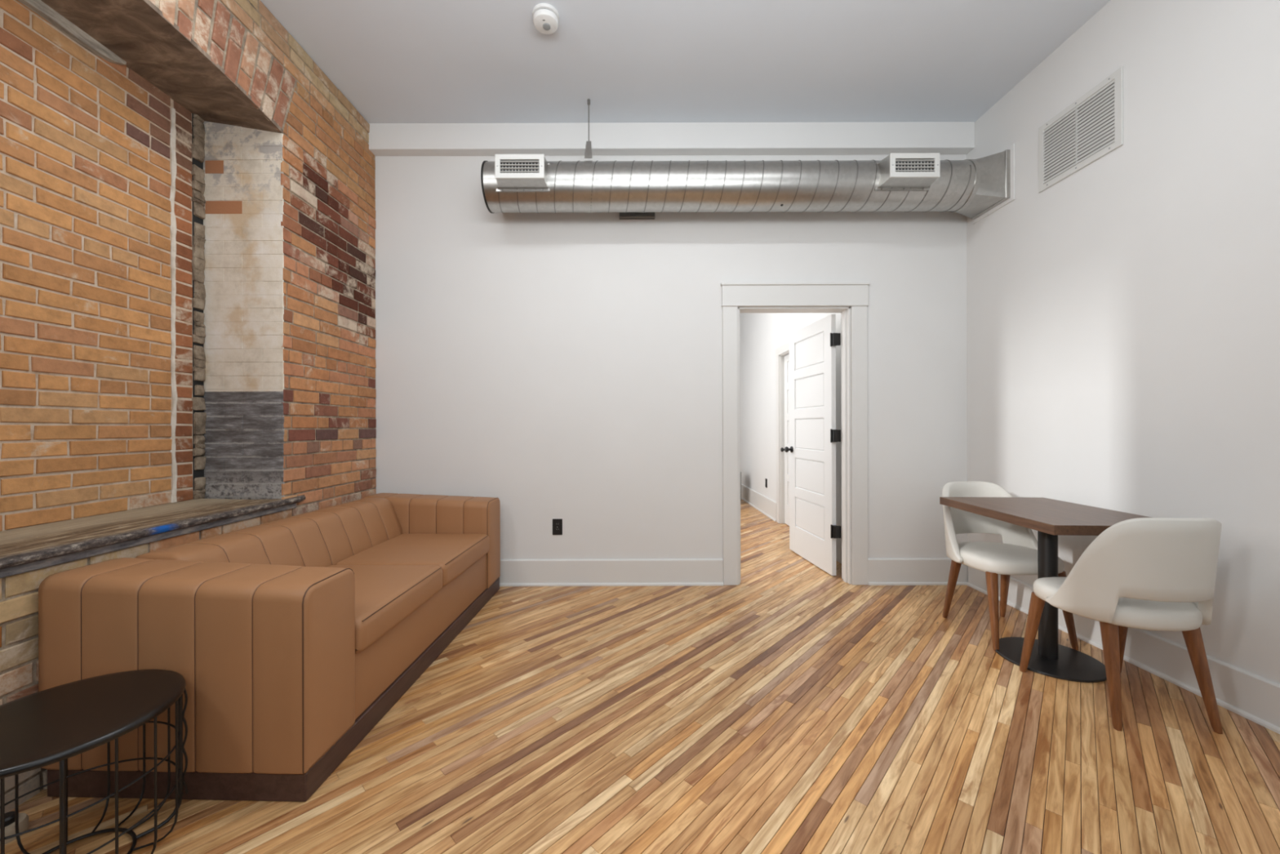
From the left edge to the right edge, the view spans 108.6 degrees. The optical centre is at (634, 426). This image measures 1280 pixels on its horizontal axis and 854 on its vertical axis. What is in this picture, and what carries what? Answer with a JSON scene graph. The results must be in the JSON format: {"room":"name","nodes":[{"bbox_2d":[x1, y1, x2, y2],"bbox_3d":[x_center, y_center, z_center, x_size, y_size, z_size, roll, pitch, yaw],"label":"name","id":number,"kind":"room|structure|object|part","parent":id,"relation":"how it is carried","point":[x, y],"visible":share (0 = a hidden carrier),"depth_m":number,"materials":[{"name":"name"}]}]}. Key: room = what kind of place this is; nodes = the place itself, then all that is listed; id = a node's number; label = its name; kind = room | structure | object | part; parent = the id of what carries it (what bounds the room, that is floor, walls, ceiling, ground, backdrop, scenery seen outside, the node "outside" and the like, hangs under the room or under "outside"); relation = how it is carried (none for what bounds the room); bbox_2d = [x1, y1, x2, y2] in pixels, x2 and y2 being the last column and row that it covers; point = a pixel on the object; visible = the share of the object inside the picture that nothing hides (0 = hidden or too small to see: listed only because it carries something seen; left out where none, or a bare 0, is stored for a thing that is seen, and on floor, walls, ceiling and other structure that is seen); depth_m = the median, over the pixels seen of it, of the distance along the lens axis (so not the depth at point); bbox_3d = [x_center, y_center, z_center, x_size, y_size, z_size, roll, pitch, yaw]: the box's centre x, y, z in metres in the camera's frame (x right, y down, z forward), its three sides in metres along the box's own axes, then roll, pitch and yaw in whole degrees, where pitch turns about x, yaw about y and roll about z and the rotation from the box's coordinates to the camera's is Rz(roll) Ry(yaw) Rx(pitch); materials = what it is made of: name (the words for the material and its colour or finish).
{"room":"living room","nodes":[
{"label":"living room","id":0,"kind":"room"},
{"bbox_2d":[0,0,206,531],"bbox_3d":[-2.365,-0.628,1.770,0.085,2.200,1.480,0,0,0],"label":"wall","id":1,"kind":"structure","parent":0,"point":[103,291],"depth_m":1.99,"materials":[{"name":"brick"}]},
{"bbox_2d":[17,0,126,65],"bbox_3d":[-2.333,-1.642,1.575,0.030,0.048,1.050,0,0,0],"label":"trim","id":2,"kind":"structure","parent":1,"relation":"attached to","point":[57,20],"depth_m":1.90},
{"bbox_2d":[0,0,376,813],"bbox_3d":[-2.155,-0.498,0.402,0.504,3.380,6.004,0,0,0],"label":"wall","id":3,"kind":"structure","parent":0,"point":[328,166],"depth_m":2.68,"materials":[{"name":"brick"}]},
{"bbox_2d":[0,502,296,577],"bbox_3d":[-1.902,0.438,1.765,0.018,0.031,1.630,0,0,0],"label":"trim","id":4,"kind":"structure","parent":3,"relation":"attached to","point":[8,571],"depth_m":1.71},
{"bbox_2d":[0,494,306,568],"bbox_3d":[-2.105,0.404,1.802,0.476,0.039,1.705,0,0,0],"label":"ledge","id":5,"kind":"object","parent":3,"relation":"attached to","point":[23,545],"depth_m":1.81,"materials":[{"name":"brown wood"}]},
{"bbox_2d":[40,0,283,133],"bbox_3d":[-2.133,-1.643,1.776,0.443,0.095,1.452,0,0,0],"label":"lintel","id":6,"kind":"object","parent":3,"relation":"attached to","point":[137,32],"depth_m":2.06,"materials":[{"name":"brown wood"}]},
{"bbox_2d":[203,120,284,499],"bbox_3d":[-2.136,-0.633,2.515,0.451,2.090,0.030,0,0,0],"label":"wall","id":7,"kind":"structure","parent":3,"relation":"attached to","point":[243,310],"depth_m":2.50,"materials":[{"name":"paint"}]},
{"bbox_2d":[4,498,1279,853],"bbox_3d":[0.042,1.206,3.150,5.089,0.080,11.500,0,0,0],"label":"floor","id":8,"kind":"structure","parent":0,"point":[794,707],"depth_m":1.65,"materials":[{"name":"brown wood"}]},
{"bbox_2d":[0,669,187,853],"bbox_3d":[-1.492,0.958,1.203,0.457,0.418,0.457,0,0,0],"label":"side table","id":9,"kind":"object","parent":8,"relation":"on","point":[59,723],"visible":1,"depth_m":1.22,"materials":[{"name":"black metal"}]},
{"bbox_2d":[38,493,500,801],"bbox_3d":[-1.420,0.820,2.385,0.889,0.700,1.898,0,0,2],"label":"sofa","id":10,"kind":"object","parent":8,"relation":"on","point":[290,639],"visible":0.98,"depth_m":1.46,"materials":[{"name":"beige leather"}]},
{"bbox_3d":[-1.451,0.777,1.563,0.874,0.614,0.252,0,0,2],"label":"armrest","id":11,"kind":"part","parent":10,"relation":"part of","materials":[{"name":"beige leather"}]},
{"bbox_3d":[-1.707,0.771,2.393,0.300,0.601,1.393,0,0,2],"label":"backrest","id":12,"kind":"part","parent":10,"relation":"part of","materials":[{"name":"beige leather"}]},
{"bbox_2d":[326,564,442,652],"bbox_3d":[-1.283,0.771,2.033,0.595,0.133,0.692,0,0,2],"label":"seat cushion","id":13,"kind":"object","parent":10,"relation":"on","point":[386,596],"depth_m":2.01,"materials":[{"name":"beige leather"}]},
{"bbox_2d":[335,533,488,586],"bbox_3d":[-1.264,0.771,2.729,0.595,0.133,0.692,0,0,2],"label":"seat cushion","id":14,"kind":"object","parent":10,"relation":"on","point":[455,553],"depth_m":2.64,"materials":[{"name":"beige leather"}]},
{"bbox_3d":[-1.396,0.954,2.384,0.783,0.258,1.393,0,0,2],"label":"seat","id":15,"kind":"part","parent":10,"relation":"part of","materials":[{"name":"beige leather"}]},
{"bbox_3d":[-1.405,0.777,3.207,0.874,0.614,0.252,0,0,2],"label":"armrest","id":16,"kind":"part","parent":10,"relation":"part of","materials":[{"name":"beige leather"}]},
{"bbox_2d":[740,471,741,501],"bbox_3d":[1.422,0.918,7.037,0.360,0.491,0.326,0,0,0],"label":"base cabinet","id":17,"kind":"object","parent":8,"relation":"on","point":[740,472],"visible":0.05,"depth_m":6.90,"materials":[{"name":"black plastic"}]},
{"bbox_2d":[942,480,1078,650],"bbox_3d":[2.080,0.749,2.633,0.523,0.823,0.499,0,0,-2],"label":"dining chair","id":18,"kind":"object","parent":8,"relation":"on","point":[1017,554],"visible":0.75,"depth_m":2.68,"materials":[{"name":"white fabric"}]},
{"bbox_3d":[1.918,0.965,2.768,0.050,0.392,0.109,0,0,-17],"label":"leg","id":19,"kind":"part","parent":18,"relation":"part of","materials":[{"name":"brown wood"}]},
{"bbox_3d":[2.076,0.553,2.733,0.523,0.431,0.297,0,0,-2],"label":"backrest","id":20,"kind":"part","parent":18,"relation":"part of","materials":[{"name":"white fabric"}]},
{"bbox_3d":[1.897,0.965,2.423,0.050,0.392,0.102,0,0,12],"label":"leg","id":21,"kind":"part","parent":18,"relation":"part of","materials":[{"name":"brown wood"}]},
{"bbox_3d":[2.233,0.964,2.779,0.050,0.392,0.109,0,0,13],"label":"leg","id":22,"kind":"part","parent":18,"relation":"part of","materials":[{"name":"brown wood"}]},
{"bbox_3d":[2.080,0.734,2.617,0.472,0.086,0.436,0,0,-2],"label":"seat","id":23,"kind":"part","parent":18,"relation":"part of","materials":[{"name":"white fabric"}]},
{"bbox_3d":[2.279,0.964,2.437,0.050,0.392,0.102,0,0,-16],"label":"leg","id":24,"kind":"part","parent":18,"relation":"part of","materials":[{"name":"brown wood"}]},
{"bbox_2d":[939,497,1151,682],"bbox_3d":[2.070,0.786,2.303,0.584,0.750,0.784,0,0,3],"label":"dining table","id":25,"kind":"object","parent":8,"relation":"on","point":[1051,518],"visible":0.82,"depth_m":2.27,"materials":[{"name":"brown wood"}]},
{"bbox_3d":[2.071,1.153,2.303,0.436,0.016,0.436,0,0,3],"label":"plate","id":26,"kind":"part","parent":25,"relation":"part of","materials":[{"name":"black metal"}]},
{"bbox_2d":[1019,517,1222,733],"bbox_3d":[2.046,0.749,1.937,0.523,0.823,0.499,0,0,3],"label":"dining chair","id":27,"kind":"object","parent":8,"relation":"on","point":[1159,574],"visible":1,"depth_m":1.76,"materials":[{"name":"beige leather"}]},
{"bbox_3d":[1.866,0.965,2.150,0.050,0.392,0.102,0,0,-11],"label":"leg","id":28,"kind":"part","parent":27,"relation":"part of","materials":[{"name":"brown wood"}]},
{"bbox_3d":[1.881,0.965,1.805,0.050,0.392,0.109,0,0,18],"label":"leg","id":29,"kind":"part","parent":27,"relation":"part of","materials":[{"name":"brown wood"}]},
{"bbox_3d":[2.046,0.734,1.953,0.472,0.086,0.436,0,0,3],"label":"seat","id":30,"kind":"part","parent":27,"relation":"part of","materials":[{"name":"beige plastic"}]},
{"bbox_3d":[2.248,0.964,2.130,0.050,0.392,0.102,0,0,17],"label":"leg","id":31,"kind":"part","parent":27,"relation":"part of","materials":[{"name":"brown wood"}]},
{"bbox_3d":[2.040,0.553,1.837,0.523,0.431,0.297,0,0,3],"label":"backrest","id":32,"kind":"part","parent":27,"relation":"part of","materials":[{"name":"white fabric"}]},
{"bbox_3d":[2.196,0.964,1.789,0.050,0.392,0.109,0,0,-12],"label":"leg","id":33,"kind":"part","parent":27,"relation":"part of","materials":[{"name":"brown wood"}]},
{"bbox_2d":[374,155,967,559],"bbox_3d":[0.087,-0.504,3.464,4.989,3.380,0.120,0,0,0],"label":"wall","id":34,"kind":"structure","parent":0,"point":[567,366],"depth_m":3.40,"materials":[{"name":"paint"}]},
{"bbox_2d":[552,519,562,534],"bbox_3d":[-0.569,0.739,3.399,0.073,0.118,0.009,0,0,0],"label":"wall outlet","id":35,"kind":"object","parent":34,"relation":"attached to","point":[557,523],"visible":1,"depth_m":3.40,"materials":[{"name":"black plastic"}]},
{"bbox_2d":[499,558,723,586],"bbox_3d":[-0.625,1.073,3.389,2.556,0.190,0.030,0,0,0],"label":"baseboard","id":36,"kind":"structure","parent":34,"relation":"attached to","point":[657,571],"depth_m":3.39,"materials":[{"name":"paint"}]},
{"bbox_2d":[619,212,654,219],"bbox_3d":[0.019,-1.614,3.389,0.261,0.160,0.030,0,0,0],"label":"bracket","id":37,"kind":"object","parent":34,"relation":"attached to","point":[623,215],"visible":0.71,"depth_m":3.37,"materials":[{"name":"silver metal"}]},
{"bbox_2d":[368,121,974,155],"bbox_3d":[0.268,-2.107,3.366,4.379,0.196,0.096,0,0,0],"label":"ceiling beam","id":38,"kind":"structure","parent":34,"relation":"attached to","point":[943,138],"depth_m":3.32,"materials":[{"name":"paint"}]},
{"bbox_2d":[720,281,870,585],"bbox_3d":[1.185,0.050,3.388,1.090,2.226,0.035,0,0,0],"label":"trim","id":39,"kind":"structure","parent":34,"relation":"attached to","point":[854,295],"depth_m":3.38,"materials":[{"name":"paint"}]},
{"bbox_2d":[784,314,840,575],"bbox_3d":[1.517,0.139,3.945,0.168,2.030,0.819,0,0,-5],"label":"door","id":40,"kind":"structure","parent":34,"relation":"in","point":[814,435],"depth_m":3.87,"materials":[{"name":"paint"}]},
{"bbox_3d":[1.437,0.209,4.289,0.066,0.060,0.060,0,0,-5],"label":"knob","id":41,"kind":"part","parent":40,"relation":"part of","materials":[{"name":"black metal"}]},
{"bbox_3d":[1.514,-0.643,3.962,0.027,0.257,0.547,0,0,-5],"label":"panel","id":42,"kind":"part","parent":40,"relation":"part of","materials":[{"name":"paint"}]},
{"bbox_3d":[1.514,-0.298,3.962,0.027,0.277,0.547,0,0,-5],"label":"panel","id":43,"kind":"part","parent":40,"relation":"part of","materials":[{"name":"paint"}]},
{"bbox_3d":[1.515,0.061,3.962,0.027,0.277,0.547,0,0,-5],"label":"panel","id":44,"kind":"part","parent":40,"relation":"part of","materials":[{"name":"paint"}]},
{"bbox_3d":[1.516,0.416,3.962,0.027,0.277,0.547,0,0,-5],"label":"panel","id":45,"kind":"part","parent":40,"relation":"part of","materials":[{"name":"paint"}]},
{"bbox_3d":[1.517,0.776,3.962,0.027,0.277,0.547,0,0,-5],"label":"panel","id":46,"kind":"part","parent":40,"relation":"part of","materials":[{"name":"paint"}]},
{"bbox_2d":[867,558,968,585],"bbox_3d":[2.092,1.065,3.389,0.748,0.190,0.030,0,0,0],"label":"baseboard","id":47,"kind":"structure","parent":34,"relation":"attached to","point":[881,571],"depth_m":3.39,"materials":[{"name":"paint"}]},
{"bbox_2d":[260,0,1111,123],"bbox_3d":[0.083,-2.244,3.150,4.989,0.100,11.500,0,0,0],"label":"ceiling","id":48,"kind":"structure","parent":0,"point":[395,61],"depth_m":2.71,"materials":[{"name":"paint"}]},
{"bbox_2d":[532,3,559,34],"bbox_3d":[-0.472,-2.162,2.450,0.142,0.062,0.142,0,0,0],"label":"smoke detector","id":49,"kind":"object","parent":48,"relation":"attached to","point":[545,16],"visible":1,"depth_m":2.42,"materials":[{"name":"white plastic"}]},
{"bbox_2d":[480,98,1015,224],"bbox_3d":[0.729,-1.830,3.106,3.463,0.732,0.462,0,0,0],"label":"ventilation duct","id":50,"kind":"object","parent":48,"relation":"hanging from","point":[975,189],"visible":1,"depth_m":3.02,"materials":[{"name":"metal"}]},
{"bbox_3d":[-0.723,-1.643,2.902,0.310,0.151,0.012,0,0,0],"label":"register frame","id":51,"kind":"part","parent":50,"relation":"part of","materials":[{"name":"white metal"}]},
{"bbox_3d":[-0.307,-2.043,3.089,0.018,0.300,0.027,0,0,-23],"label":"hanger rod","id":52,"kind":"part","parent":50,"relation":"part of","materials":[{"name":"silver metal"}]},
{"bbox_3d":[1.769,-1.649,2.902,0.312,0.151,0.012,0,0,0],"label":"register frame","id":53,"kind":"part","parent":50,"relation":"part of","materials":[{"name":"white metal"}]},
{"bbox_3d":[2.453,-1.650,3.152,0.009,0.364,0.369,0,0,0],"label":"wall plate","id":54,"kind":"part","parent":50,"relation":"part of","materials":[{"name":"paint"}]},
{"bbox_2d":[740,312,841,563],"bbox_3d":[1.814,-0.509,6.212,0.120,3.380,5.376,0,0,0],"label":"wall","id":55,"kind":"structure","parent":0,"point":[761,334],"depth_m":6.24,"materials":[{"name":"paint"}]},
{"bbox_2d":[741,484,776,521],"bbox_3d":[1.743,1.046,7.275,0.030,0.230,3.250,0,0,0],"label":"baseboard","id":56,"kind":"structure","parent":55,"relation":"attached to","point":[764,504],"depth_m":6.36,"materials":[{"name":"paint"}]},
{"bbox_2d":[764,478,767,488],"bbox_3d":[1.752,0.746,6.120,0.009,0.118,0.073,0,0,0],"label":"wall outlet","id":57,"kind":"object","parent":55,"relation":"attached to","point":[766,479],"visible":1,"depth_m":6.11,"materials":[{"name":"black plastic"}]},
{"bbox_2d":[775,341,789,523],"bbox_3d":[1.805,0.101,5.130,0.140,2.120,1.040,0,0,0],"label":"trim","id":58,"kind":"structure","parent":55,"relation":"attached to","point":[783,350],"depth_m":5.53,"materials":[{"name":"paint"}]},
{"bbox_2d":[780,354,789,525],"bbox_3d":[1.784,0.153,5.130,0.100,2.000,0.790,0,0,0],"label":"door","id":59,"kind":"structure","parent":55,"relation":"in","point":[787,357],"depth_m":5.42,"materials":[{"name":"paint"}]},
{"bbox_3d":[1.817,0.153,5.130,0.034,2.000,0.790,0,0,0],"label":"frame","id":60,"kind":"part","parent":59,"relation":"part of","materials":[{"name":"paint"}]},
{"bbox_3d":[1.815,-0.644,5.130,0.025,0.257,0.572,0,0,0],"label":"panel","id":61,"kind":"part","parent":59,"relation":"part of","materials":[{"name":"paint"}]},
{"bbox_3d":[1.816,-0.299,5.130,0.025,0.277,0.572,0,0,0],"label":"panel","id":62,"kind":"part","parent":59,"relation":"part of","materials":[{"name":"paint"}]},
{"bbox_3d":[1.817,0.061,5.130,0.025,0.277,0.572,0,0,0],"label":"panel","id":63,"kind":"part","parent":59,"relation":"part of","materials":[{"name":"paint"}]},
{"bbox_2d":[966,0,1279,684],"bbox_3d":[2.522,-0.511,0.402,0.120,3.380,6.004,0,0,0],"label":"wall","id":64,"kind":"structure","parent":0,"point":[1123,313],"depth_m":2.19,"materials":[{"name":"paint"}]},
{"bbox_2d":[1038,66,1123,192],"bbox_3d":[2.453,-1.615,2.551,0.012,0.394,0.478,0,0,0],"label":"air vent","id":65,"kind":"object","parent":64,"relation":"in","point":[1091,127],"visible":1,"depth_m":2.52,"materials":[{"name":"white metal"}]},
{"bbox_2d":[966,566,1279,733],"bbox_3d":[2.451,1.071,0.387,0.030,0.178,5.974,0,0,0],"label":"baseboard","id":66,"kind":"structure","parent":64,"relation":"attached to","point":[1254,697],"depth_m":2.07,"materials":[{"name":"paint"}]}
]}

